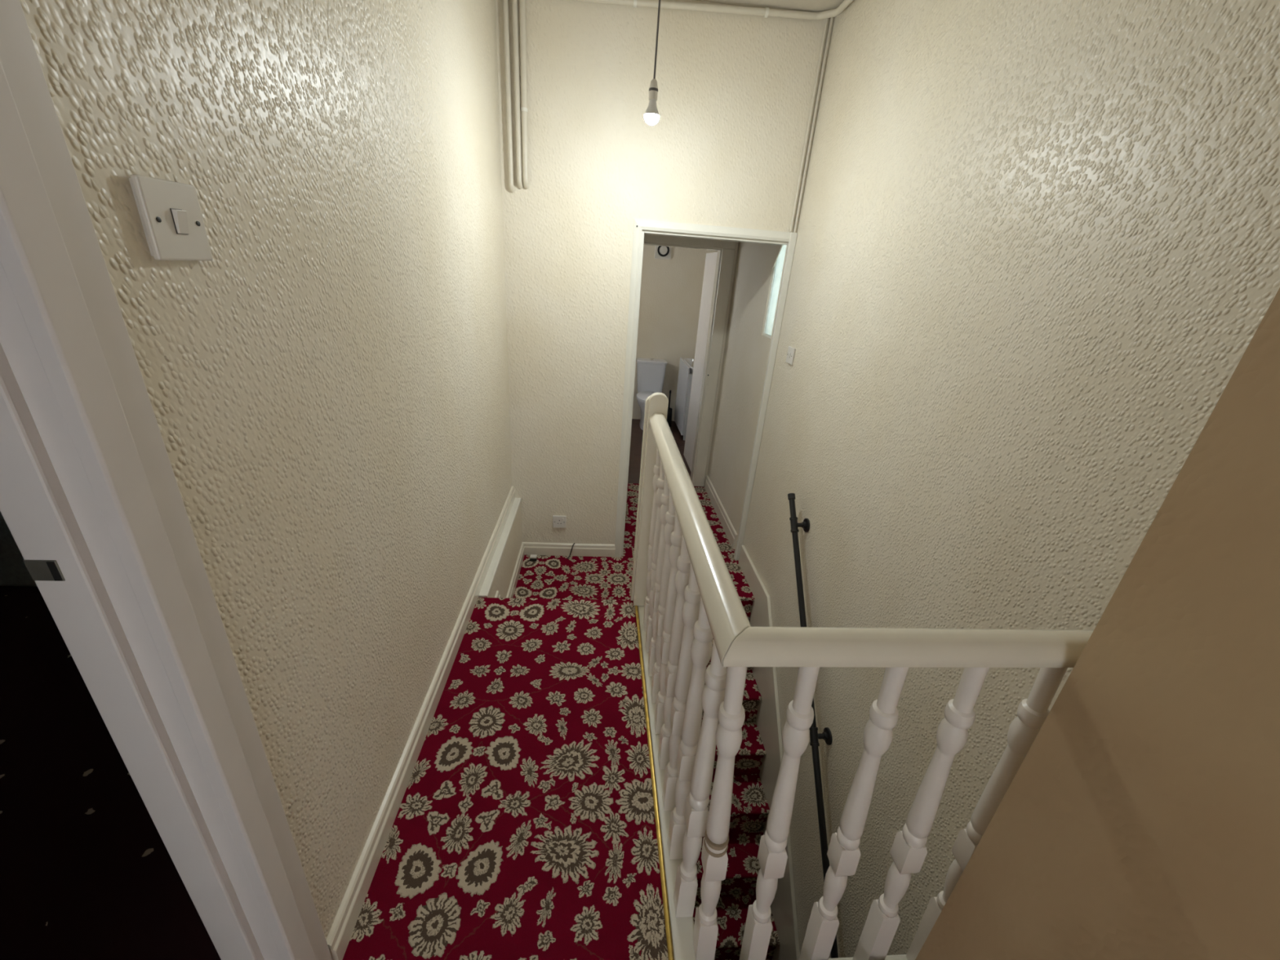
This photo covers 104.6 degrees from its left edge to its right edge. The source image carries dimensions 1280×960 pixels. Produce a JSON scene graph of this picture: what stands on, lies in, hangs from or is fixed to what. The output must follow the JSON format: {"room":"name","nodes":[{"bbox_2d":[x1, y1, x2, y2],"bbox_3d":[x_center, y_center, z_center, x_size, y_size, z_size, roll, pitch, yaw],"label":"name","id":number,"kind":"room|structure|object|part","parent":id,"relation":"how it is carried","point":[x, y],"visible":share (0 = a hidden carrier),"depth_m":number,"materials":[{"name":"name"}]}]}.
{"room":"stair landing","nodes":[
{"label":"stair landing","id":0,"kind":"room"},
{"bbox_2d":[19,0,511,940],"bbox_3d":[-0.640,-0.007,0.828,0.085,2.990,4.209,2,23,-5],"label":"wall","id":1,"kind":"structure","parent":0,"point":[327,391],"depth_m":0.94,"materials":[{"name":"beige paint"}]},
{"bbox_2d":[0,0,332,959],"bbox_3d":[-0.581,0.263,0.184,0.105,2.110,0.987,2,23,-5],"label":"door frame","id":2,"kind":"structure","parent":1,"relation":"in","point":[91,503],"depth_m":0.55,"materials":[{"name":"paint"}]},
{"bbox_3d":[-0.642,0.098,0.534,0.031,0.026,0.002,2,23,-5],"label":"strike plate","id":3,"kind":"part","parent":2,"relation":"part of","materials":[{"name":"metal"}]},
{"bbox_2d":[128,173,213,261],"bbox_3d":[-0.555,-0.310,0.593,0.018,0.086,0.086,2,23,-5],"label":"light switch","id":4,"kind":"object","parent":1,"relation":"attached to","point":[170,212],"visible":1,"depth_m":0.58,"materials":[{"name":"white plastic"}]},
{"bbox_2d":[326,485,515,959],"bbox_3d":[-0.725,0.536,2.096,0.018,0.084,2.312,2,23,-5],"label":"baseboard","id":5,"kind":"structure","parent":1,"relation":"attached to","point":[338,939],"depth_m":1.39,"materials":[{"name":"beige paint"}]},
{"bbox_2d":[0,586,668,959],"bbox_3d":[-1.484,1.093,1.075,4.162,0.240,3.900,2,23,-5],"label":"floor","id":6,"kind":"structure","parent":0,"point":[523,828],"depth_m":1.33,"materials":[{"name":"red carpet"}]},
{"bbox_2d":[635,605,674,959],"bbox_3d":[0.028,0.822,1.662,0.013,0.007,1.261,2,23,-5],"label":"edging","id":7,"kind":"object","parent":6,"relation":"on","point":[664,886],"visible":1,"depth_m":1.39,"materials":[{"name":"gold metal"}]},
{"bbox_2d":[630,392,1093,959],"bbox_3d":[0.451,0.450,1.569,0.846,1.133,1.349,2,23,-5],"label":"balustrade","id":8,"kind":"object","parent":6,"relation":"on","point":[684,592],"visible":0.98,"depth_m":0.98,"materials":[{"name":"beige paint"}]},
{"bbox_3d":[0.039,0.118,2.068,0.072,0.977,0.034,2,23,-5],"label":"newel post","id":9,"kind":"part","parent":8,"relation":"part of","materials":[{"name":"beige paint"}]},
{"bbox_3d":[0.060,0.833,1.691,0.056,0.030,1.290,2,23,-5],"label":"board","id":10,"kind":"part","parent":8,"relation":"part of","materials":[{"name":"white wood"}]},
{"bbox_3d":[0.112,0.015,1.320,0.066,0.044,1.268,2,23,-5],"label":"handrail","id":11,"kind":"part","parent":8,"relation":"part of","materials":[{"name":"beige paint"}]},
{"bbox_3d":[0.499,1.210,1.210,0.758,0.029,0.056,2,23,-5],"label":"board","id":12,"kind":"part","parent":8,"relation":"part of","materials":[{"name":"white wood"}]},
{"bbox_3d":[0.535,0.269,0.804,0.831,0.044,0.067,2,23,-5],"label":"handrail","id":13,"kind":"part","parent":8,"relation":"part of","materials":[{"name":"beige paint"}]},
{"bbox_2d":[487,502,522,598],"bbox_3d":[-0.771,0.520,2.798,0.054,0.423,1.009,2,23,-5],"label":"wall","id":14,"kind":"structure","parent":0,"point":[503,577],"depth_m":2.80,"materials":[{"name":"beige paint"}]},
{"bbox_2d":[494,590,500,597],"bbox_3d":[-0.704,0.629,2.405,0.016,0.088,0.185,2,23,-5],"label":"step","id":15,"kind":"structure","parent":14,"relation":"attached to","point":[497,594],"depth_m":2.46,"materials":[{"name":"beige paint"}]},
{"bbox_2d":[478,497,521,597],"bbox_3d":[-0.754,0.323,2.704,0.056,0.014,1.023,2,23,-5],"label":"trim","id":16,"kind":"structure","parent":14,"relation":"on","point":[491,574],"depth_m":2.57,"materials":[{"name":"white wood"}]},
{"bbox_2d":[506,543,524,598],"bbox_3d":[-0.752,0.621,2.939,0.016,0.089,0.801,2,23,-5],"label":"baseboard","id":17,"kind":"structure","parent":14,"relation":"attached to","point":[513,582],"depth_m":3.02,"materials":[{"name":"beige paint"}]},
{"bbox_2d":[512,501,633,599],"bbox_3d":[-0.447,0.379,3.423,0.799,0.220,2.280,2,23,-5],"label":"floor","id":18,"kind":"structure","parent":0,"point":[551,576],"depth_m":3.13,"materials":[{"name":"red carpet"}]},
{"bbox_2d":[529,554,537,561],"bbox_3d":[-0.703,0.514,3.266,0.044,0.033,0.036,2,23,-5],"label":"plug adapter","id":19,"kind":"object","parent":18,"relation":"on","point":[533,557],"visible":1,"depth_m":3.25,"materials":[{"name":"plastic"}]},
{"bbox_2d":[495,0,834,558],"bbox_3d":[-0.016,-0.837,2.869,1.637,2.990,0.100,2,23,-5],"label":"wall","id":20,"kind":"structure","parent":0,"point":[725,147],"depth_m":2.52,"materials":[{"name":"beige paint"}]},
{"bbox_2d":[502,0,515,192],"bbox_3d":[-0.616,-1.826,2.324,0.028,0.829,0.040,10,24,12],"label":"pipe","id":21,"kind":"object","parent":20,"relation":"attached to","point":[505,3],"visible":1,"depth_m":2.31,"materials":[{"name":"white plastic"}]},
{"bbox_2d":[511,0,523,188],"bbox_3d":[-0.574,-1.834,2.323,0.028,0.809,0.040,10,24,12],"label":"pipe","id":22,"kind":"object","parent":20,"relation":"attached to","point":[514,2],"visible":1,"depth_m":2.31,"materials":[{"name":"white plastic"}]},
{"bbox_2d":[552,515,566,528],"bbox_3d":[-0.528,0.273,3.249,0.086,0.086,0.020,2,23,-5],"label":"wall socket","id":23,"kind":"object","parent":20,"relation":"attached to","point":[557,521],"visible":1,"depth_m":3.24,"materials":[{"name":"white plastic"}]},
{"bbox_2d":[522,542,615,556],"bbox_3d":[-0.479,0.470,3.340,0.622,0.089,0.016,2,23,-5],"label":"baseboard","id":24,"kind":"structure","parent":20,"relation":"attached to","point":[530,548],"depth_m":3.33,"materials":[{"name":"beige paint"}]},
{"bbox_2d":[614,218,797,559],"bbox_3d":[0.330,-0.422,3.065,0.880,2.054,0.123,2,23,-5],"label":"door frame","id":25,"kind":"structure","parent":20,"relation":"in","point":[641,227],"depth_m":2.80,"materials":[{"name":"white wood"}]},
{"bbox_3d":[-0.081,-0.417,2.982,0.046,2.053,0.020,2,23,-5],"label":"architrave","id":26,"kind":"part","parent":25,"relation":"part of","materials":[{"name":"white wood"}]},
{"bbox_3d":[0.385,-1.322,2.622,0.842,0.047,0.020,2,23,-5],"label":"architrave","id":27,"kind":"part","parent":25,"relation":"part of","materials":[{"name":"white wood"}]},
{"bbox_3d":[0.752,-0.386,3.057,0.038,2.054,0.022,2,23,-5],"label":"architrave","id":28,"kind":"part","parent":25,"relation":"part of","materials":[{"name":"white wood"}]},
{"bbox_2d":[789,17,828,231],"bbox_3d":[0.840,-1.742,2.476,0.013,0.898,0.013,2,23,-5],"label":"cable conduit","id":29,"kind":"object","parent":20,"relation":"attached to","point":[827,19],"visible":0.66,"depth_m":2.46,"materials":[{"name":"white plastic"}]},
{"bbox_2d":[793,17,833,232],"bbox_3d":[0.862,-1.741,2.478,0.013,0.898,0.013,2,23,-5],"label":"cable conduit","id":30,"kind":"object","parent":20,"relation":"attached to","point":[831,18],"visible":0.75,"depth_m":2.46,"materials":[{"name":"white plastic"}]},
{"bbox_2d":[631,244,717,421],"bbox_3d":[0.240,-1.787,6.128,2.300,2.500,0.100,2,23,-5],"label":"wall","id":31,"kind":"structure","parent":0,"point":[671,290],"depth_m":5.97,"materials":[{"name":"beige paint"}]},
{"bbox_2d":[654,245,671,259],"bbox_3d":[0.268,-2.638,5.676,0.190,0.190,0.052,2,23,-5],"label":"fan","id":32,"kind":"object","parent":31,"relation":"attached to","point":[660,252],"visible":0.8,"depth_m":5.67,"materials":[{"name":"plastic"}]},
{"bbox_2d":[626,418,754,597],"bbox_3d":[0.096,0.002,4.770,1.700,0.100,3.790,2,23,-5],"label":"stairs","id":33,"kind":"structure","parent":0,"point":[743,588],"depth_m":4.18,"materials":[{"name":"red carpet"}]},
{"bbox_2d":[635,357,667,430],"bbox_3d":[0.135,-1.026,6.029,0.376,0.798,0.671,2,23,-5],"label":"toilet","id":34,"kind":"object","parent":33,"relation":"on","point":[651,372],"visible":0.67,"depth_m":6.07,"materials":[{"name":"white ceramic"}]},
{"bbox_3d":[0.123,-0.819,6.068,0.356,0.385,0.565,2,23,-5],"label":"bowl","id":35,"kind":"part","parent":34,"relation":"part of","materials":[{"name":"white ceramic"}]},
{"bbox_3d":[0.142,-0.995,5.941,0.372,0.036,0.484,2,23,-5],"label":"seat lid","id":36,"kind":"part","parent":34,"relation":"part of","materials":[{"name":"white ceramic"}]},
{"bbox_3d":[0.145,-1.464,6.098,0.376,0.033,0.198,2,23,-5],"label":"cistern lid","id":37,"kind":"part","parent":34,"relation":"part of","materials":[{"name":"white ceramic"}]},
{"bbox_2d":[666,390,672,426],"bbox_3d":[0.361,-0.896,6.197,0.104,0.460,0.104,2,23,-5],"label":"toilet brush","id":38,"kind":"object","parent":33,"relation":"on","point":[669,410],"visible":0.68,"depth_m":6.19,"materials":[{"name":"plastic"}]},
{"bbox_3d":[0.369,-1.002,6.152,0.024,0.230,0.023,2,23,-5],"label":"handle","id":39,"kind":"part","parent":38,"relation":"part of","materials":[{"name":"plastic"}]},
{"bbox_2d":[674,357,694,440],"bbox_3d":[0.681,-1.006,5.900,0.395,0.939,0.660,2,23,-5],"label":"vanity unit","id":40,"kind":"object","parent":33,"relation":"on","point":[686,365],"visible":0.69,"depth_m":5.73,"materials":[{"name":"white wood"}]},
{"bbox_2d":[683,358,693,373],"bbox_3d":[0.718,-1.320,5.766,0.370,0.073,0.650,2,23,-5],"label":"basin","id":41,"kind":"object","parent":40,"relation":"in","point":[687,362],"depth_m":5.64,"materials":[{"name":"white ceramic"}]},
{"bbox_2d":[649,241,738,485],"bbox_3d":[0.434,-0.948,4.212,2.200,2.500,0.100,2,23,-5],"label":"wall","id":42,"kind":"structure","parent":0,"point":[737,242],"depth_m":4.13,"materials":[{"name":"beige paint"}]},
{"bbox_2d":[643,234,736,486],"bbox_3d":[0.185,-1.069,4.512,0.910,2.080,0.820,2,23,-5],"label":"door frame","id":43,"kind":"structure","parent":42,"relation":"in","point":[712,273],"depth_m":4.26,"materials":[{"name":"beige paint"}]},
{"bbox_3d":[0.283,-1.827,3.753,0.910,0.080,0.018,2,23,-5],"label":"architrave","id":44,"kind":"part","parent":43,"relation":"part of","materials":[{"name":"beige paint"}]},
{"bbox_3d":[0.613,-0.859,4.200,0.100,2.000,0.018,2,23,-5],"label":"architrave","id":45,"kind":"part","parent":43,"relation":"part of","materials":[{"name":"beige paint"}]},
{"bbox_2d":[697,0,844,17],"bbox_3d":[0.301,-1.392,0.296,1.757,0.100,4.409,2,23,-5],"label":"ceiling","id":46,"kind":"structure","parent":0,"point":[814,6],"depth_m":2.23,"materials":[{"name":"white paint"}]},
{"bbox_2d":[644,0,660,124],"bbox_3d":[0.065,-1.619,1.721,0.090,0.640,0.090,2,23,-5],"label":"pendant light","id":47,"kind":"object","parent":46,"relation":"hanging from","point":[651,116],"visible":1,"depth_m":1.80,"materials":[{"name":"white plastic"}]},
{"bbox_3d":[0.043,-1.339,1.842,0.057,0.029,0.056,2,23,-5],"label":"bulb","id":48,"kind":"part","parent":47,"relation":"part of","materials":[{"name":"white glass"}]},
{"bbox_2d":[706,0,1279,958],"bbox_3d":[0.890,0.957,2.097,0.160,5.540,5.550,2,23,-5],"label":"wall","id":49,"kind":"structure","parent":0,"point":[1037,251],"depth_m":1.35,"materials":[{"name":"beige paint"}]},
{"bbox_2d":[519,0,853,188],"bbox_3d":[0.231,-1.353,1.349,1.431,0.807,2.314,2,23,-5],"label":"pipe","id":50,"kind":"object","parent":49,"relation":"attached to","point":[677,5],"visible":1,"depth_m":2.24,"materials":[{"name":"white metal"}]},
{"bbox_2d":[704,475,737,548],"bbox_3d":[0.647,0.228,4.067,0.018,0.118,1.091,2,23,-5],"label":"baseboard","id":51,"kind":"structure","parent":49,"relation":"attached to","point":[724,519],"depth_m":3.95,"materials":[{"name":"beige paint"}]},
{"bbox_2d":[738,545,799,959],"bbox_3d":[0.689,2.523,2.652,0.020,3.248,2.982,2,23,-5],"label":"baseboard","id":52,"kind":"structure","parent":49,"relation":"attached to","point":[783,906],"depth_m":2.69,"materials":[{"name":"beige paint"}]},
{"bbox_2d":[762,244,782,338],"bbox_3d":[0.826,-1.163,2.973,0.037,0.595,0.200,2,23,-5],"label":"window","id":53,"kind":"structure","parent":49,"relation":"in","point":[778,251],"depth_m":3.06,"materials":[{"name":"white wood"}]},
{"bbox_2d":[786,346,795,364],"bbox_3d":[0.809,-0.672,2.666,0.018,0.086,0.086,2,23,-5],"label":"light switch","id":54,"kind":"object","parent":49,"relation":"attached to","point":[791,351],"visible":1,"depth_m":2.65,"materials":[{"name":"white plastic"}]},
{"bbox_2d":[787,493,838,958],"bbox_3d":[0.761,1.174,2.075,0.084,1.757,1.574,2,23,-5],"label":"handrail","id":55,"kind":"object","parent":49,"relation":"attached to","point":[826,735],"visible":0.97,"depth_m":2.09,"materials":[{"name":"black metal"}]},
{"bbox_3d":[0.776,0.218,2.394,0.043,0.020,0.020,2,23,-5],"label":"bracket arm","id":56,"kind":"part","parent":55,"relation":"part of","materials":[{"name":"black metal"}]},
{"bbox_3d":[0.770,1.089,2.104,0.043,0.020,0.020,2,23,-5],"label":"bracket arm","id":57,"kind":"part","parent":55,"relation":"part of","materials":[{"name":"black metal"}]},
{"bbox_2d":[915,288,1279,959],"bbox_3d":[0.891,0.428,-0.164,0.289,2.790,1.835,2,23,-5],"label":"wall","id":58,"kind":"structure","parent":0,"point":[1140,820],"depth_m":0.63,"materials":[{"name":"beige paint"}]},
{"bbox_3d":[0.356,4.152,1.727,0.972,0.100,2.600,2,23,-5],"label":"floor","id":59,"kind":"structure","parent":0,"visible":0},
{"bbox_2d":[693,597,779,959],"bbox_3d":[0.326,2.371,2.558,0.730,2.665,2.476,2,23,-5],"label":"staircase","id":60,"kind":"structure","parent":59,"relation":"on","point":[749,811],"depth_m":2.69,"materials":[{"name":"red carpet"}]}
]}

